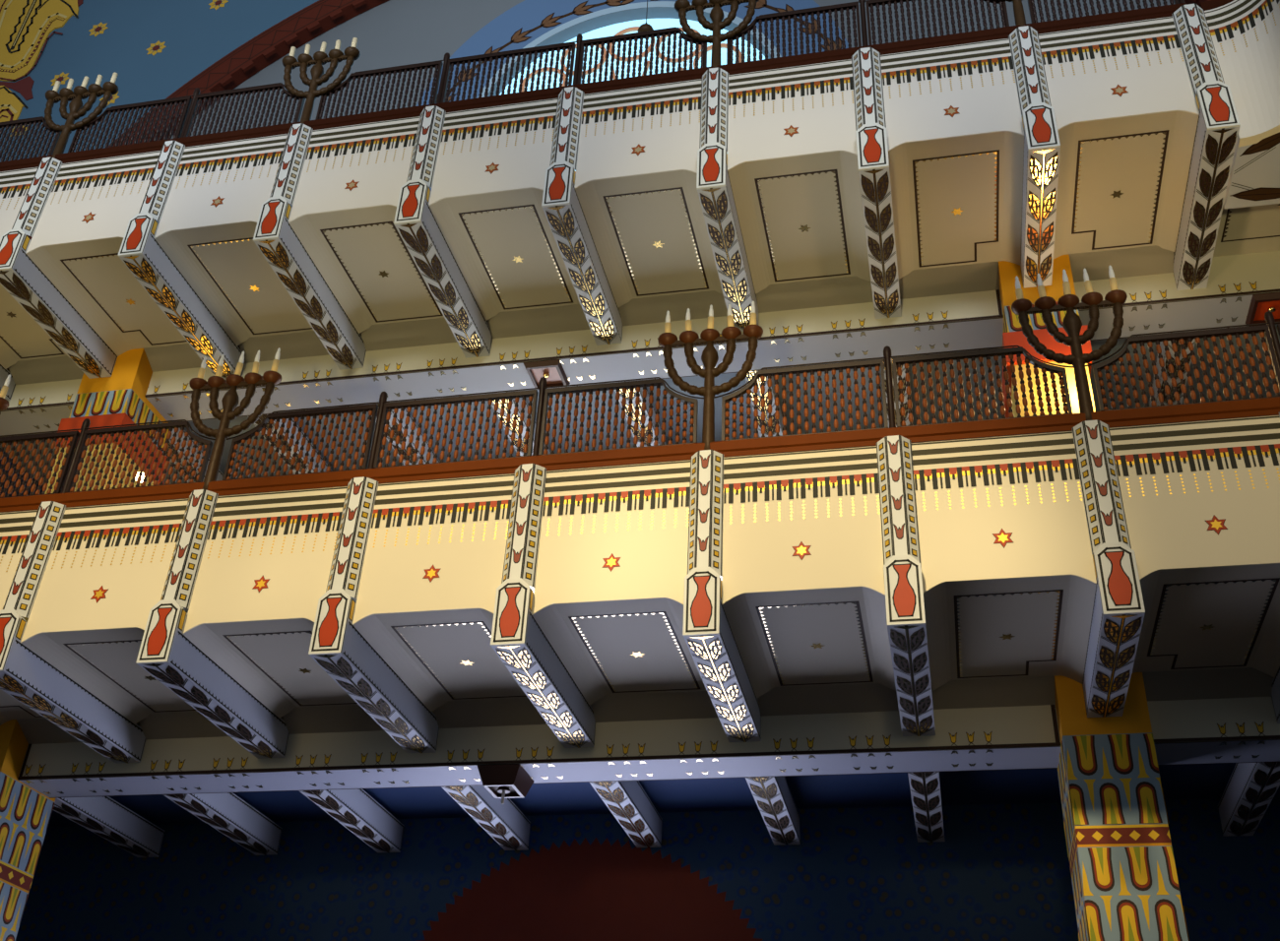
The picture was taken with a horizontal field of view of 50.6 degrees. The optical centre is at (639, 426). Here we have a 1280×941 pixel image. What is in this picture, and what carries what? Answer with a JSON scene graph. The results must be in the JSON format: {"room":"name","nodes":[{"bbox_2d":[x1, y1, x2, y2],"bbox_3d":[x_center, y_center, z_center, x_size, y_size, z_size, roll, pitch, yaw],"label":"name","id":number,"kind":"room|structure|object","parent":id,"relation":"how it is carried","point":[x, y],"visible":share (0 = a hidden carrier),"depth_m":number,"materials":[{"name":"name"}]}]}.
{"room":"house of worship","nodes":[
{"label":"house of worship","id":0,"kind":"room"},
{"bbox_2d":[0,448,42,497],"bbox_3d":[-8.434,3.990,13.140,0.300,10.320,4.798,-5,-34,11],"label":"wall","id":1,"kind":"structure","parent":0,"point":[4,453],"depth_m":16.88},
{"bbox_2d":[0,364,15,401],"bbox_3d":[-7.340,-1.488,14.703,0.261,1.539,2.104,-5,-34,11],"label":"bracket","id":2,"kind":"object","parent":1,"relation":"attached to","point":[4,373],"visible":0.71,"depth_m":15.08,"materials":[{"name":"white"}]},
{"bbox_2d":[0,167,83,384],"bbox_3d":[-6.637,-1.596,14.674,1.151,1.330,2.013,-5,-34,11],"label":"bay","id":3,"kind":"object","parent":2,"relation":"attached to","point":[31,355],"visible":0.59,"depth_m":14.70,"materials":[{"name":"paint"}]},
{"bbox_2d":[0,116,61,172],"bbox_3d":[-6.785,-2.998,14.514,1.401,0.850,0.140,-5,-34,11],"label":"balcony railing","id":4,"kind":"object","parent":3,"relation":"on","point":[23,162],"visible":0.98,"depth_m":14.47,"materials":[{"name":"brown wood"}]},
{"bbox_2d":[0,501,146,764],"bbox_3d":[-4.799,1.818,11.752,0.261,1.539,2.104,-5,-34,11],"label":"bracket","id":5,"kind":"object","parent":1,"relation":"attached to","point":[26,676],"visible":1,"depth_m":11.12,"materials":[{"name":"white paint"}]},
{"bbox_2d":[20,498,228,739],"bbox_3d":[-4.096,1.710,11.724,1.151,1.330,2.013,-5,-34,11],"label":"bay","id":6,"kind":"object","parent":5,"relation":"attached to","point":[108,565],"visible":0.81,"depth_m":11.03,"materials":[{"name":"yellow paint"}]},
{"bbox_2d":[53,419,215,508],"bbox_3d":[-4.244,0.308,11.563,1.400,0.850,0.140,-5,-34,11],"label":"balcony railing","id":7,"kind":"object","parent":6,"relation":"on","point":[179,490],"visible":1,"depth_m":11.55,"materials":[{"name":"brown wood"}]},
{"bbox_2d":[117,140,245,381],"bbox_3d":[-4.604,-1.712,14.150,0.261,1.539,2.104,-5,-34,11],"label":"bracket","id":8,"kind":"object","parent":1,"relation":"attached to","point":[140,252],"visible":0.94,"depth_m":13.47,"materials":[{"name":"white paint"}]},
{"bbox_2d":[154,133,329,363],"bbox_3d":[-3.901,-1.820,14.122,1.151,1.330,2.013,-5,-34,11],"label":"bay","id":9,"kind":"object","parent":8,"relation":"attached to","point":[207,225],"visible":0.85,"depth_m":13.52,"materials":[{"name":"paint"}]},
{"bbox_2d":[175,82,305,147],"bbox_3d":[-4.050,-3.222,13.962,1.400,0.850,0.140,-5,-34,11],"label":"balcony railing","id":10,"kind":"object","parent":9,"relation":"on","point":[280,129],"visible":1,"depth_m":13.96,"materials":[{"name":"brown wood"}]},
{"bbox_2d":[135,489,289,759],"bbox_3d":[-3.431,1.706,11.476,0.261,1.539,2.104,-5,-34,11],"label":"bracket","id":11,"kind":"object","parent":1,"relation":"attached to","point":[164,653],"visible":1,"depth_m":10.78,"materials":[{"name":"white paint"}]},
{"bbox_2d":[182,486,383,734],"bbox_3d":[-2.728,1.598,11.447,1.151,1.330,2.013,-5,-34,11],"label":"bay","id":12,"kind":"object","parent":11,"relation":"attached to","point":[264,572],"visible":0.88,"depth_m":10.76,"materials":[{"name":"yellow paint"}]},
{"bbox_2d":[207,401,380,496],"bbox_3d":[-2.877,0.196,11.287,1.401,0.850,0.140,-5,-34,11],"label":"balcony railing","id":13,"kind":"object","parent":12,"relation":"on","point":[341,478],"visible":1,"depth_m":11.26,"materials":[{"name":"brown wood"}]},
{"bbox_2d":[189,347,281,490],"bbox_3d":[-3.551,-0.043,11.590,0.864,1.500,0.164,-5,-34,11],"label":"candelabrum","id":14,"kind":"object","parent":13,"relation":"on","point":[270,378],"visible":1,"depth_m":11.68,"materials":[{"name":"brown metal"}]},
{"bbox_2d":[225,350,245,388],"bbox_3d":[-3.528,-0.505,11.893,0.164,0.395,0.164,-5,-34,11],"label":"candle","id":15,"kind":"object","parent":14,"relation":"on","point":[233,381],"depth_m":11.78,"materials":[{"name":"white wax"}]},
{"bbox_2d":[244,350,263,386],"bbox_3d":[-3.357,-0.515,11.856,0.164,0.385,0.164,-5,-34,11],"label":"candle","id":16,"kind":"object","parent":14,"relation":"on","point":[251,379],"depth_m":11.74,"materials":[{"name":"white wax"}]},
{"bbox_2d":[262,347,281,384],"bbox_3d":[-3.186,-0.531,11.823,0.164,0.390,0.164,-5,-34,11],"label":"candle","id":17,"kind":"object","parent":14,"relation":"on","point":[271,377],"depth_m":11.72,"materials":[{"name":"white wax"}]},
{"bbox_2d":[253,123,366,370],"bbox_3d":[-3.236,-1.825,13.874,0.261,1.539,2.104,-5,-34,11],"label":"bracket","id":18,"kind":"object","parent":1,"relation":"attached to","point":[274,236],"visible":1,"depth_m":13.21,"materials":[{"name":"white paint"}]},
{"bbox_2d":[282,37,360,124],"bbox_3d":[-3.362,-3.466,13.918,0.864,1.402,0.164,-5,-34,11],"label":"candelabrum","id":19,"kind":"object","parent":18,"relation":"on","point":[352,53],"visible":0.99,"depth_m":14.04,"materials":[{"name":"brown metal"}]},
{"bbox_2d":[288,116,457,351],"bbox_3d":[-2.533,-1.932,13.846,1.151,1.330,2.013,-5,-34,11],"label":"bay","id":20,"kind":"object","parent":18,"relation":"attached to","point":[344,209],"visible":0.98,"depth_m":13.25,"materials":[{"name":"paint"}]},
{"bbox_2d":[303,60,444,129],"bbox_3d":[-2.682,-3.334,13.686,1.401,0.850,0.140,-5,-34,11],"label":"balcony railing","id":21,"kind":"object","parent":20,"relation":"on","point":[318,123],"visible":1,"depth_m":13.67,"materials":[{"name":"brown wood"}]},
{"bbox_2d":[308,476,439,753],"bbox_3d":[-2.063,1.594,11.199,0.261,1.539,2.104,-5,-34,11],"label":"bracket","id":22,"kind":"object","parent":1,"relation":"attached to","point":[336,645],"visible":1,"depth_m":10.49,"materials":[{"name":"white paint"}]},
{"bbox_2d":[352,473,547,728],"bbox_3d":[-1.360,1.486,11.171,1.151,1.330,2.013,-5,-34,11],"label":"bay","id":23,"kind":"object","parent":22,"relation":"attached to","point":[432,570],"visible":0.89,"depth_m":10.50,"materials":[{"name":"yellow paint"}]},
{"bbox_2d":[364,387,539,483],"bbox_3d":[-1.509,0.084,11.011,1.400,0.850,0.140,-5,-34,11],"label":"balcony railing","id":24,"kind":"object","parent":23,"relation":"on","point":[489,466],"visible":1,"depth_m":10.99,"materials":[{"name":"brown wood"}]},
{"bbox_2d":[393,105,491,358],"bbox_3d":[-1.869,-1.937,13.598,0.261,1.539,2.104,-5,-34,11],"label":"bracket","id":25,"kind":"object","parent":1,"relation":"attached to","point":[415,222],"visible":1,"depth_m":12.93,"materials":[{"name":"white paint"}]},
{"bbox_2d":[428,98,590,338],"bbox_3d":[-1.165,-2.045,13.570,1.151,1.330,2.013,-5,-34,11],"label":"bay","id":26,"kind":"object","parent":25,"relation":"attached to","point":[485,200],"visible":0.97,"depth_m":12.97,"materials":[{"name":"paint"}]},
{"bbox_2d":[434,41,576,113],"bbox_3d":[-1.314,-3.446,13.410,1.400,0.850,0.140,-5,-34,11],"label":"balcony railing","id":27,"kind":"object","parent":26,"relation":"on","point":[527,96],"visible":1,"depth_m":13.41,"materials":[{"name":"brown wood"}]},
{"bbox_2d":[477,764,534,804],"bbox_3d":[-1.155,3.090,11.542,0.380,0.272,0.440,-5,-34,11],"label":"lamp","id":28,"kind":"object","parent":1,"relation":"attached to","point":[502,782],"visible":1,"depth_m":11.44,"materials":[{"name":"brown"}]},
{"bbox_2d":[490,463,595,748],"bbox_3d":[-0.695,1.482,10.923,0.261,1.539,2.104,-5,-34,11],"label":"bracket","id":29,"kind":"object","parent":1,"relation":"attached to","point":[517,638],"visible":1,"depth_m":10.19,"materials":[{"name":"white paint"}]},
{"bbox_2d":[531,459,718,722],"bbox_3d":[0.008,1.374,10.895,1.151,1.330,2.013,-5,-34,11],"label":"bay","id":30,"kind":"object","parent":29,"relation":"attached to","point":[611,567],"visible":0.98,"depth_m":10.23,"materials":[{"name":"yellow paint"}]},
{"bbox_2d":[530,377,704,470],"bbox_3d":[-0.141,-0.028,10.735,1.401,0.850,0.140,-5,-34,11],"label":"balcony railing","id":31,"kind":"object","parent":30,"relation":"on","point":[671,452],"visible":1,"depth_m":10.71,"materials":[{"name":"brown wood"}]},
{"bbox_2d":[657,301,763,449],"bbox_3d":[0.552,-0.380,10.762,0.864,1.500,0.164,-5,-34,11],"label":"candelabrum","id":32,"kind":"object","parent":31,"relation":"on","point":[752,332],"visible":1,"depth_m":10.85,"materials":[{"name":"brown metal"}]},
{"bbox_2d":[657,310,677,347],"bbox_3d":[0.233,-0.805,11.128,0.164,0.375,0.164,-5,-34,11],"label":"candle","id":33,"kind":"object","parent":32,"relation":"on","point":[666,340],"depth_m":11.01,"materials":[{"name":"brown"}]},
{"bbox_2d":[700,304,719,341],"bbox_3d":[0.576,-0.842,11.065,0.164,0.395,0.164,-5,-34,11],"label":"candle","id":34,"kind":"object","parent":32,"relation":"on","point":[709,334],"depth_m":10.95,"materials":[{"name":"brown"}]},
{"bbox_2d":[721,303,741,339],"bbox_3d":[0.746,-0.851,11.027,0.164,0.385,0.164,-5,-34,11],"label":"candle","id":35,"kind":"object","parent":32,"relation":"on","point":[731,332],"depth_m":10.91,"materials":[{"name":"brown"}]},
{"bbox_2d":[743,301,763,339],"bbox_3d":[0.917,-0.868,10.994,0.164,0.390,0.164,-5,-34,11],"label":"candle","id":36,"kind":"object","parent":32,"relation":"on","point":[752,331],"depth_m":10.89,"materials":[{"name":"brown"}]},
{"bbox_2d":[523,359,570,389],"bbox_3d":[-0.966,-0.527,14.000,0.380,0.062,0.440,-5,-34,11],"label":"lamp","id":37,"kind":"object","parent":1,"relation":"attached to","point":[552,370],"visible":0.92,"depth_m":13.96,"materials":[{"name":"brown"}]},
{"bbox_2d":[541,86,622,345],"bbox_3d":[-0.501,-2.049,13.322,0.261,1.539,2.104,-5,-34,11],"label":"bracket","id":38,"kind":"object","parent":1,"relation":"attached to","point":[561,207],"visible":1,"depth_m":12.65,"materials":[{"name":"white paint"}]},
{"bbox_2d":[575,78,727,325],"bbox_3d":[0.203,-2.157,13.293,1.151,1.330,2.013,-5,-34,11],"label":"bay","id":39,"kind":"object","parent":38,"relation":"attached to","point":[636,171],"visible":0.98,"depth_m":12.70,"materials":[{"name":"paint"}]},
{"bbox_2d":[572,27,713,94],"bbox_3d":[0.054,-3.559,13.133,1.401,0.850,0.140,-5,-34,11],"label":"balcony railing","id":40,"kind":"object","parent":39,"relation":"on","point":[674,76],"visible":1,"depth_m":13.12,"materials":[{"name":"brown wood"}]},
{"bbox_2d":[0,251,1279,437],"bbox_3d":[-0.059,-0.831,13.998,16.800,0.524,0.514,-5,-34,11],"label":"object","id":41,"kind":"structure","parent":1,"relation":"attached to","point":[1153,303],"depth_m":13.71,"materials":[{"name":"white paint"}]},
{"bbox_2d":[248,414,332,474],"bbox_3d":[-4.057,0.305,16.042,0.258,0.289,2.370,-5,-34,11],"label":"ceiling beam","id":42,"kind":"structure","parent":41,"relation":"attached to","point":[262,417],"depth_m":15.78,"materials":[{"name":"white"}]},
{"bbox_2d":[375,404,439,464],"bbox_3d":[-2.689,0.193,15.766,0.258,0.289,2.370,-5,-34,11],"label":"ceiling beam","id":43,"kind":"structure","parent":41,"relation":"attached to","point":[406,410],"depth_m":15.54,"materials":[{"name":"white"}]},
{"bbox_2d":[614,386,667,447],"bbox_3d":[0.047,-0.032,15.213,0.258,0.289,2.370,-5,-34,11],"label":"ceiling beam","id":44,"kind":"structure","parent":41,"relation":"attached to","point":[634,389],"depth_m":14.90,"materials":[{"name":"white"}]},
{"bbox_2d":[745,371,783,437],"bbox_3d":[1.415,-0.144,14.937,0.258,0.289,2.370,-5,-34,11],"label":"ceiling beam","id":45,"kind":"structure","parent":41,"relation":"attached to","point":[750,374],"depth_m":14.57,"materials":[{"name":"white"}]},
{"bbox_2d":[1148,338,1195,406],"bbox_3d":[5.518,-0.481,14.108,0.258,0.289,2.370,-5,-34,11],"label":"ceiling beam","id":46,"kind":"structure","parent":41,"relation":"attached to","point":[1179,346],"depth_m":13.83,"materials":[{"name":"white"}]},
{"bbox_2d":[17,677,1279,798],"bbox_3d":[-0.254,2.700,11.600,16.800,0.524,0.514,-5,-34,11],"label":"beam","id":47,"kind":"structure","parent":1,"relation":"attached to","point":[1229,731],"depth_m":11.29,"materials":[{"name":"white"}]},
{"bbox_2d":[682,449,760,742],"bbox_3d":[0.672,1.369,10.647,0.261,1.539,2.104,-5,-34,11],"label":"bracket","id":48,"kind":"object","parent":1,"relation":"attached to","point":[707,633],"visible":1,"depth_m":9.90,"materials":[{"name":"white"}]},
{"bbox_2d":[721,446,898,716],"bbox_3d":[1.376,1.262,10.619,1.151,1.330,2.013,-5,-34,11],"label":"bay","id":49,"kind":"object","parent":48,"relation":"attached to","point":[803,595],"visible":0.98,"depth_m":9.96,"materials":[{"name":"yellow paint"}]},
{"bbox_2d":[709,356,893,457],"bbox_3d":[1.227,-0.140,10.459,1.401,0.850,0.140,-5,-34,11],"label":"balcony railing","id":50,"kind":"object","parent":49,"relation":"on","point":[851,438],"visible":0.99,"depth_m":10.42,"materials":[{"name":"brown wood"}]},
{"bbox_2d":[696,66,758,331],"bbox_3d":[0.867,-2.161,13.045,0.261,1.539,2.104,-5,-34,11],"label":"bracket","id":51,"kind":"object","parent":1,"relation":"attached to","point":[713,183],"visible":0.94,"depth_m":12.34,"materials":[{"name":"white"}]},
{"bbox_2d":[674,0,759,67],"bbox_3d":[0.741,-3.803,13.089,0.864,1.402,0.164,-5,-34,11],"label":"candelabrum","id":52,"kind":"object","parent":51,"relation":"on","point":[681,7],"visible":1,"depth_m":13.16,"materials":[{"name":"brown metal"}]},
{"bbox_2d":[727,59,873,313],"bbox_3d":[1.571,-2.269,13.017,1.151,1.330,2.013,-5,-34,11],"label":"bay","id":53,"kind":"object","parent":51,"relation":"attached to","point":[793,166],"visible":0.97,"depth_m":12.42,"materials":[{"name":"paint"}]},
{"bbox_2d":[716,0,865,74],"bbox_3d":[1.421,-3.671,12.857,1.401,0.850,0.140,-5,-34,11],"label":"balcony railing","id":54,"kind":"object","parent":53,"relation":"on","point":[839,54],"visible":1,"depth_m":12.84,"materials":[{"name":"brown wood"}]},
{"bbox_2d":[851,47,901,319],"bbox_3d":[2.235,-2.273,12.769,0.261,1.539,2.104,-5,-34,11],"label":"bracket","id":55,"kind":"object","parent":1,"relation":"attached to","point":[871,140],"visible":1,"depth_m":12.06,"materials":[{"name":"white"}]},
{"bbox_2d":[880,38,1023,299],"bbox_3d":[2.938,-2.381,12.741,1.151,1.330,2.013,-5,-34,11],"label":"bay","id":56,"kind":"object","parent":55,"relation":"attached to","point":[955,132],"visible":0.98,"depth_m":12.13,"materials":[{"name":"paint"}]},
{"bbox_2d":[864,0,1020,55],"bbox_3d":[2.790,-3.783,12.581,1.401,0.850,0.140,-5,-34,11],"label":"balcony railing","id":57,"kind":"object","parent":56,"relation":"on","point":[979,35],"visible":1,"depth_m":12.53,"materials":[{"name":"brown wood"}]},
{"bbox_2d":[876,435,935,736],"bbox_3d":[2.040,1.257,10.371,0.261,1.539,2.104,-5,-34,11],"label":"bracket","id":58,"kind":"object","parent":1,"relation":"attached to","point":[902,569],"visible":1,"depth_m":9.60,"materials":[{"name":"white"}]},
{"bbox_2d":[910,431,1096,709],"bbox_3d":[2.744,1.149,10.343,1.151,1.330,2.013,-5,-34,11],"label":"bay","id":59,"kind":"object","parent":58,"relation":"attached to","point":[1009,583],"visible":0.99,"depth_m":9.67,"materials":[{"name":"yellow paint"}]},
{"bbox_2d":[889,345,1086,443],"bbox_3d":[2.595,-0.253,10.183,1.401,0.850,0.140,-5,-34,11],"label":"balcony railing","id":60,"kind":"object","parent":59,"relation":"on","point":[1057,422],"visible":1,"depth_m":10.15,"materials":[{"name":"brown wood"}]},
{"bbox_2d":[1011,265,1127,420],"bbox_3d":[3.288,-0.605,10.210,0.864,1.500,0.164,-5,-34,11],"label":"candelabrum","id":61,"kind":"object","parent":60,"relation":"on","point":[1092,300],"visible":1,"depth_m":10.30,"materials":[{"name":"brown metal"}]},
{"bbox_2d":[1011,275,1032,315],"bbox_3d":[2.969,-1.030,10.576,0.164,0.375,0.164,-5,-34,11],"label":"candle","id":62,"kind":"object","parent":61,"relation":"on","point":[1021,306],"depth_m":10.47,"materials":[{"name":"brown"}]},
{"bbox_2d":[1033,273,1055,310],"bbox_3d":[3.140,-1.046,10.543,0.164,0.380,0.164,-5,-34,11],"label":"candle","id":63,"kind":"object","parent":61,"relation":"on","point":[1045,302],"depth_m":10.43,"materials":[{"name":"brown"}]},
{"bbox_2d":[1057,269,1079,308],"bbox_3d":[3.311,-1.066,10.512,0.164,0.395,0.164,-5,-34,11],"label":"candle","id":64,"kind":"object","parent":61,"relation":"on","point":[1067,300],"depth_m":10.40,"materials":[{"name":"brown"}]},
{"bbox_2d":[1081,268,1103,305],"bbox_3d":[3.482,-1.076,10.475,0.164,0.385,0.164,-5,-34,11],"label":"candle","id":65,"kind":"object","parent":61,"relation":"on","point":[1092,297],"depth_m":10.37,"materials":[{"name":"brown"}]},
{"bbox_2d":[1104,265,1127,305],"bbox_3d":[3.653,-1.092,10.442,0.164,0.390,0.164,-5,-34,11],"label":"candle","id":66,"kind":"object","parent":61,"relation":"on","point":[1117,296],"depth_m":10.34,"materials":[{"name":"brown"}]},
{"bbox_2d":[1172,2,1240,290],"bbox_3d":[4.971,-2.498,12.217,0.261,1.539,2.104,-5,-34,11],"label":"bracket","id":67,"kind":"object","parent":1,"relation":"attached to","point":[1218,123],"visible":1,"depth_m":11.54,"materials":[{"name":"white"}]},
{"bbox_2d":[1199,0,1279,256],"bbox_3d":[5.835,-3.076,11.342,1.874,1.734,3.835,-5,-34,11],"label":"balcony corner","id":68,"kind":"object","parent":67,"relation":"attached to","point":[1245,33],"visible":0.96,"depth_m":11.41,"materials":[{"name":"paint"}]},
{"bbox_2d":[1245,292,1279,325],"bbox_3d":[5.884,-1.089,12.617,0.380,0.062,0.440,-5,-34,11],"label":"lamp","id":69,"kind":"object","parent":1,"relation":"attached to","point":[1262,303],"visible":0.9,"depth_m":12.60,"materials":[{"name":"brown"}]},
{"bbox_2d":[0,0,319,162],"bbox_3d":[-1.024,-4.847,19.975,30.000,12.000,0.207,-5,-34,11],"label":"wall","id":70,"kind":"structure","parent":0,"point":[155,47],"depth_m":22.72,"materials":[{"name":"blue paint"}]},
{"bbox_2d":[0,0,83,122],"bbox_3d":[-11.446,-6.837,23.846,3.370,4.715,0.033,-5,-34,11],"label":"wall ornament","id":71,"kind":"object","parent":70,"relation":"attached to","point":[26,26],"visible":0.98,"depth_m":23.60,"materials":[{"name":"yellow"}]},
{"bbox_2d":[26,0,1209,240],"bbox_3d":[-0.124,-4.304,19.348,20.980,10.500,0.243,-5,-34,11],"label":"arch","id":72,"kind":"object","parent":70,"relation":"attached to","point":[321,16],"depth_m":22.02,"materials":[{"name":"brown paint"}]},
{"bbox_2d":[0,324,1279,486],"bbox_3d":[0.248,-0.283,15.296,16.800,0.089,2.320,-5,-34,11],"label":"ceiling","id":73,"kind":"structure","parent":0,"point":[697,381],"depth_m":15.25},
{"bbox_2d":[15,0,1279,940],"bbox_3d":[-1.195,-0.283,17.274,30.000,22.600,0.308,-5,-34,11],"label":"wall","id":74,"kind":"structure","parent":0,"point":[999,872],"depth_m":13.80,"materials":[{"name":"blue paint"}]},
{"bbox_2d":[53,796,164,857],"bbox_3d":[-5.620,3.947,13.920,0.258,0.289,2.370,-5,-34,11],"label":"ceiling beam","id":75,"kind":"structure","parent":74,"relation":"attached to","point":[105,817],"depth_m":14.11,"materials":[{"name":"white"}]},
{"bbox_2d":[162,792,282,855],"bbox_3d":[-4.252,3.835,13.643,0.258,0.289,2.370,-5,-34,11],"label":"ceiling beam","id":76,"kind":"structure","parent":74,"relation":"attached to","point":[227,813],"depth_m":13.80,"materials":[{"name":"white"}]},
{"bbox_2d":[299,788,403,852],"bbox_3d":[-2.884,3.723,13.367,0.258,0.289,2.370,-5,-34,11],"label":"ceiling beam","id":77,"kind":"structure","parent":74,"relation":"attached to","point":[355,810],"depth_m":13.51,"materials":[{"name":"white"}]},
{"bbox_2d":[441,785,530,850],"bbox_3d":[-1.516,3.611,13.091,0.258,0.289,2.370,-5,-34,11],"label":"ceiling beam","id":78,"kind":"structure","parent":74,"relation":"attached to","point":[504,823],"depth_m":13.24,"materials":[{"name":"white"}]},
{"bbox_2d":[589,780,662,847],"bbox_3d":[-0.148,3.499,12.815,0.258,0.289,2.370,-5,-34,11],"label":"ceiling beam","id":79,"kind":"structure","parent":74,"relation":"attached to","point":[627,801],"depth_m":12.91,"materials":[{"name":"white paint"}]},
{"bbox_2d":[500,18,765,172],"bbox_3d":[-0.200,-4.431,19.835,4.640,4.640,0.120,-5,-34,11],"label":"window","id":80,"kind":"structure","parent":74,"relation":"in","point":[631,27],"depth_m":20.74,"materials":[{"name":"blue"}]},
{"bbox_2d":[745,776,800,845],"bbox_3d":[1.220,3.386,12.539,0.258,0.289,2.370,-5,-34,11],"label":"ceiling beam","id":81,"kind":"structure","parent":74,"relation":"attached to","point":[773,798],"depth_m":12.59,"materials":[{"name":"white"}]},
{"bbox_2d":[907,771,944,842],"bbox_3d":[2.588,3.274,12.262,0.258,0.289,2.370,-5,-34,11],"label":"ceiling beam","id":82,"kind":"structure","parent":74,"relation":"attached to","point":[925,788],"depth_m":12.24,"materials":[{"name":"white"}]},
{"bbox_2d":[1217,762,1279,836],"bbox_3d":[5.324,3.050,11.710,0.258,0.289,2.370,-5,-34,11],"label":"ceiling beam","id":83,"kind":"structure","parent":74,"relation":"attached to","point":[1250,789],"depth_m":11.84,"materials":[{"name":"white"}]},
{"bbox_2d":[47,763,1279,828],"bbox_3d":[0.060,3.267,12.927,16.800,0.089,2.390,-5,-34,11],"label":"ceiling","id":84,"kind":"structure","parent":0,"point":[1200,781],"depth_m":13.33,"materials":[{"name":"paint"}]},
{"bbox_3d":[-0.184,2.563,12.004,16.800,0.048,4.754,-5,-34,11],"label":"floor","id":85,"kind":"structure","parent":0,"visible":0},
{"bbox_2d":[24,348,170,622],"bbox_3d":[-5.724,1.124,14.043,0.750,4.126,0.960,-5,-34,11],"label":"column","id":86,"kind":"structure","parent":85,"relation":"on","point":[119,399],"depth_m":14.48,"materials":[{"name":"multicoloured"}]},
{"bbox_2d":[0,156,117,379],"bbox_3d":[-5.999,-1.671,14.321,0.261,1.539,1.844,-5,-34,11],"label":"bracket","id":87,"kind":"object","parent":86,"relation":"attached to","point":[20,276],"visible":1,"depth_m":13.75,"materials":[{"name":"white paint"}]},
{"bbox_2d":[44,72,118,158],"bbox_3d":[-6.098,-3.242,14.470,0.864,1.402,0.164,-5,-34,11],"label":"candelabrum","id":88,"kind":"object","parent":87,"relation":"on","point":[77,110],"visible":1,"depth_m":14.59,"materials":[{"name":"brown metal"}]},
{"bbox_2d":[25,150,207,372],"bbox_3d":[-5.269,-1.708,14.398,1.151,1.330,2.013,-5,-34,11],"label":"bay","id":89,"kind":"object","parent":87,"relation":"attached to","point":[76,241],"visible":0.8,"depth_m":13.78,"materials":[{"name":"paint"}]},
{"bbox_2d":[54,95,192,163],"bbox_3d":[-5.418,-3.110,14.238,1.401,0.850,0.140,-5,-34,11],"label":"balcony railing","id":90,"kind":"object","parent":89,"relation":"on","point":[127,149],"visible":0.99,"depth_m":14.23,"materials":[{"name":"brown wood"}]},
{"bbox_2d":[998,254,1095,556],"bbox_3d":[3.754,0.346,12.130,0.750,4.126,0.960,-5,-34,11],"label":"column","id":91,"kind":"structure","parent":85,"relation":"on","point":[1012,335],"depth_m":12.44,"materials":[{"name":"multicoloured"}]},
{"bbox_2d":[1008,25,1060,287],"bbox_3d":[3.576,-2.456,12.388,0.261,1.539,1.844,-5,-34,11],"label":"bracket","id":92,"kind":"object","parent":91,"relation":"attached to","point":[1042,145],"visible":1,"depth_m":11.76,"materials":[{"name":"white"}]},
{"bbox_2d":[1038,16,1199,282],"bbox_3d":[4.306,-2.493,12.465,1.151,1.330,2.013,-5,-34,11],"label":"bay","id":93,"kind":"object","parent":92,"relation":"attached to","point":[1122,99],"visible":0.97,"depth_m":11.85,"materials":[{"name":"paint"}]},
{"bbox_2d":[1024,0,1185,34],"bbox_3d":[4.157,-3.895,12.305,1.401,0.850,0.140,-5,-34,11],"label":"balcony railing","id":94,"kind":"object","parent":93,"relation":"on","point":[1165,11],"visible":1,"depth_m":12.12,"materials":[{"name":"brown wood"}]},
{"bbox_3d":[-3.656,4.033,3.335,30.000,0.100,19.300,-5,-34,11],"label":"floor","id":95,"kind":"structure","parent":0,"visible":0},
{"bbox_2d":[0,719,56,940],"bbox_3d":[-6.056,5.423,11.160,0.668,5.954,0.869,-5,-34,11],"label":"column","id":96,"kind":"structure","parent":95,"relation":"on","point":[26,812],"depth_m":12.27,"materials":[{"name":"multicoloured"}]},
{"bbox_3d":[-6.194,1.860,11.922,0.261,1.539,1.844,-5,-34,11],"label":"bracket","id":97,"kind":"object","parent":96,"relation":"attached to","visible":0},
{"bbox_2d":[0,510,81,744],"bbox_3d":[-5.463,1.823,12.000,1.151,1.330,2.013,-5,-34,11],"label":"bay","id":98,"kind":"object","parent":97,"relation":"attached to","point":[15,527],"visible":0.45,"depth_m":11.48,"materials":[{"name":"yellow paint"}]},
{"bbox_2d":[0,428,81,512],"bbox_3d":[-5.613,0.421,11.840,1.401,0.850,0.140,-5,-34,11],"label":"balcony railing","id":99,"kind":"object","parent":98,"relation":"on","point":[15,503],"visible":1,"depth_m":11.80,"materials":[{"name":"brown wood"}]},
{"bbox_2d":[1054,672,1189,940],"bbox_3d":[3.520,4.638,9.227,0.668,5.954,0.869,-5,-34,11],"label":"column","id":100,"kind":"structure","parent":95,"relation":"on","point":[1124,881],"depth_m":9.91,"materials":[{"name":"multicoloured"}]},
{"bbox_2d":[1071,419,1145,717],"bbox_3d":[3.381,1.074,9.989,0.261,1.539,1.844,-5,-34,11],"label":"bracket","id":101,"kind":"object","parent":100,"relation":"attached to","point":[1119,611],"visible":1,"depth_m":9.32,"materials":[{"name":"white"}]},
{"bbox_2d":[1109,415,1279,702],"bbox_3d":[4.112,1.037,10.066,1.151,1.330,2.013,-5,-34,11],"label":"bay","id":102,"kind":"object","parent":101,"relation":"attached to","point":[1201,499],"visible":0.98,"depth_m":9.42,"materials":[{"name":"yellow paint"}]},
{"bbox_2d":[1085,322,1279,428],"bbox_3d":[3.963,-0.365,9.907,1.401,0.850,0.140,-5,-34,11],"label":"balcony railing","id":103,"kind":"object","parent":102,"relation":"on","point":[1252,407],"visible":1,"depth_m":9.88,"materials":[{"name":"brown wood"}]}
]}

